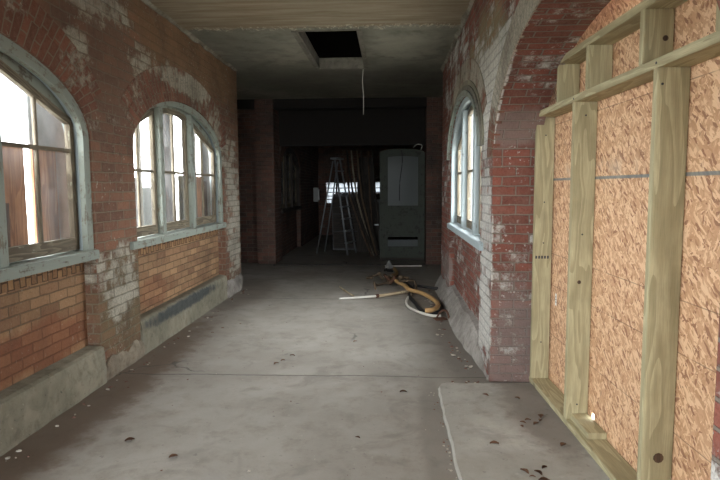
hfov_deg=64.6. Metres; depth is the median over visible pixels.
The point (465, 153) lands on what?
window
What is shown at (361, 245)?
board
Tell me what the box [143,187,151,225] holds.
plank
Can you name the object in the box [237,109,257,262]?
wall
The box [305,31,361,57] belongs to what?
ceiling
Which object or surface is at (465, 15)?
trim
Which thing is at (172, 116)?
plank
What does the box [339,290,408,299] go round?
stick
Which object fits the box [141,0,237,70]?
trim
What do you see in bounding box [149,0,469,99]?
ceiling
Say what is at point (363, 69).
hanging cord
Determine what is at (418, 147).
wall
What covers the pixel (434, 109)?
wall
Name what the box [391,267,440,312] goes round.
hose
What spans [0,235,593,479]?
floor
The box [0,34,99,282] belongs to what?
window
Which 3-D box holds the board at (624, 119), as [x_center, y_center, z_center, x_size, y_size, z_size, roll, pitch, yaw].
[1.446,-0.995,2.803,0.012,1.350,3.900,0,5,1]
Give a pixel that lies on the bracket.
(437, 318)
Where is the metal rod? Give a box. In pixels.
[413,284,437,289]
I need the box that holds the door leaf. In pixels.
[380,149,424,260]
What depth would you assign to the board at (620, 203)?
3.02 m
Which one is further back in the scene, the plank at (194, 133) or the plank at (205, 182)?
the plank at (205, 182)
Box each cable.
[366,272,383,279]
[373,275,397,289]
[383,274,396,284]
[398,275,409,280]
[403,282,443,313]
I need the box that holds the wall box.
[313,188,318,201]
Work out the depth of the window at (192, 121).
6.42 m
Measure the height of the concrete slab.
0.022 m
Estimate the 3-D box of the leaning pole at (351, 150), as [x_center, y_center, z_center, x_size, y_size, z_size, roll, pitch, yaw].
[0.043,-0.837,12.934,0.614,2.389,0.116,3,6,29]
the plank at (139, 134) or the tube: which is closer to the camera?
the plank at (139, 134)
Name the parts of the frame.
plate, header plate, plate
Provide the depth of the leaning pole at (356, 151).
12.97 m
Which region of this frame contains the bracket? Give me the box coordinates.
[433,309,449,320]
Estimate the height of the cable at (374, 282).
0.123 m
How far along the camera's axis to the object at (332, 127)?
11.86 m
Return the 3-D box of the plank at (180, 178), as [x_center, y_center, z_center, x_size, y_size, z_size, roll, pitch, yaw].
[-2.155,0.215,7.004,0.018,2.000,0.240,0,5,3]
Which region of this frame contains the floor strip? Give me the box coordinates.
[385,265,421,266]
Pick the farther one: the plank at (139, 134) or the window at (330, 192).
the window at (330, 192)
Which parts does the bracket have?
plate, arm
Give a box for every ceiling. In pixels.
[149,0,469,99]
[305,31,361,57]
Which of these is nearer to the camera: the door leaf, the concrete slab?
the concrete slab
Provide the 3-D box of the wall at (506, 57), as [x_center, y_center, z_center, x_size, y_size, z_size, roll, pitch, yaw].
[1.054,-0.357,2.712,0.480,3.300,11.970,0,5,3]
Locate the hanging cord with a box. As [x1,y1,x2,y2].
[362,69,363,114]
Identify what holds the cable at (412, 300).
on the floor
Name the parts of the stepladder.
rail, rail, rail, rail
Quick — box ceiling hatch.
[291,29,368,69]
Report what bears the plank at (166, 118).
on the ground
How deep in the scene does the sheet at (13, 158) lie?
3.87 m
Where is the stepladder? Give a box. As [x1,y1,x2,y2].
[316,157,356,254]
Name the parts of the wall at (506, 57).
brick panel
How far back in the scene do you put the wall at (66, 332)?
4.68 m
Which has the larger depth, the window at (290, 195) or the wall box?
the wall box
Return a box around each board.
[357,157,373,251]
[548,173,719,479]
[549,0,719,179]
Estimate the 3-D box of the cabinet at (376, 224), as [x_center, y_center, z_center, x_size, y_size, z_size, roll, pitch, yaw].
[0.323,-0.383,14.128,0.360,1.250,0.600,0,5,3]
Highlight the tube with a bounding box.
[405,293,440,316]
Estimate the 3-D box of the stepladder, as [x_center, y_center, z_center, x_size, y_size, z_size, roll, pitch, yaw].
[-0.564,-0.796,13.346,0.836,2.233,0.562,2,6,21]
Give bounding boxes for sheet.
[2,146,28,246]
[24,93,69,242]
[30,149,59,242]
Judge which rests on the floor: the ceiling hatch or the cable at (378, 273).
the cable at (378, 273)
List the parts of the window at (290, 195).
pane, sash, pane, sash, sill, sash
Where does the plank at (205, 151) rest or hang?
on the ground
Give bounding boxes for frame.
[529,0,719,479]
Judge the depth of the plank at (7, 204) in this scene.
3.67 m
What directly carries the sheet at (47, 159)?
on the ground
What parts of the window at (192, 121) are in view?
sash, sash, sill, casing, sash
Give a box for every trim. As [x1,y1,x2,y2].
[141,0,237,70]
[237,97,426,109]
[273,264,426,265]
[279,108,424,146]
[441,0,474,71]
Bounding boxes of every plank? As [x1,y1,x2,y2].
[6,203,10,246]
[135,177,137,226]
[138,123,143,225]
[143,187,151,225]
[163,114,172,221]
[172,116,176,220]
[178,175,183,219]
[194,133,197,217]
[197,177,201,216]
[199,139,209,215]
[204,181,207,215]
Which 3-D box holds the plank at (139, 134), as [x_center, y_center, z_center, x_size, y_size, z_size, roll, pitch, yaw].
[-2.217,-0.026,5.815,0.018,2.700,0.052,0,5,3]
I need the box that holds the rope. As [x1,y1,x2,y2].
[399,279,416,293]
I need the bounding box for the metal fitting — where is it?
[385,261,392,269]
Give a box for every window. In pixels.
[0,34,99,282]
[130,101,226,249]
[281,148,301,212]
[326,182,379,202]
[447,96,482,250]
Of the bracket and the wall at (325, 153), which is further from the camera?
the wall at (325, 153)
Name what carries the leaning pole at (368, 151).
on the floor
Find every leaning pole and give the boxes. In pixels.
[343,150,371,255]
[346,150,375,255]
[351,150,373,255]
[356,151,376,255]
[360,151,379,254]
[368,151,374,250]
[372,151,379,229]
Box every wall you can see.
[0,0,242,456]
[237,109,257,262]
[254,99,318,263]
[318,145,414,234]
[415,145,424,254]
[425,97,442,263]
[434,0,719,479]
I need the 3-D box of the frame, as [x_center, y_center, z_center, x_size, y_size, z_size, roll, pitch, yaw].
[1.367,0.089,2.674,0.142,2.372,3.440,0,5,1]
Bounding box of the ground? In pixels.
[27,211,178,243]
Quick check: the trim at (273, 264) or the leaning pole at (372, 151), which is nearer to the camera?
the trim at (273, 264)
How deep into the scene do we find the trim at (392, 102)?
11.27 m
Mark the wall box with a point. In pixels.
(315, 190)
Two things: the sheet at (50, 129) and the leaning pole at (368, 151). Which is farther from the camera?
the leaning pole at (368, 151)
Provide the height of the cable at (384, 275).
0.132 m
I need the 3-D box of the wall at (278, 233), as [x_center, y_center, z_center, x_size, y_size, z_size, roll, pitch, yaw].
[-1.769,-1.482,14.990,0.492,3.300,7.100,0,5,3]
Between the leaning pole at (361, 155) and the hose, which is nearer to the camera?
the hose
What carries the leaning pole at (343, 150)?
on the floor
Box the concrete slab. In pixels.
[438,383,610,479]
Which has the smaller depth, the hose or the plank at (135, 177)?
the plank at (135, 177)
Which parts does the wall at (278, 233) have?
brick panel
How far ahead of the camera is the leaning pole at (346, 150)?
12.88 m
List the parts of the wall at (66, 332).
brick panel, brick panel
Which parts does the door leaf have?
head rail, panel, pane, pane, rail, lock rail, rail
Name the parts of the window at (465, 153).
sash, casing, sill, sash, sash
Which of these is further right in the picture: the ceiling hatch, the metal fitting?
the metal fitting
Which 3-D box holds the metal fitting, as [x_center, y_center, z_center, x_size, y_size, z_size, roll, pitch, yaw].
[0.550,0.470,10.826,0.200,0.160,0.200,0,5,3]

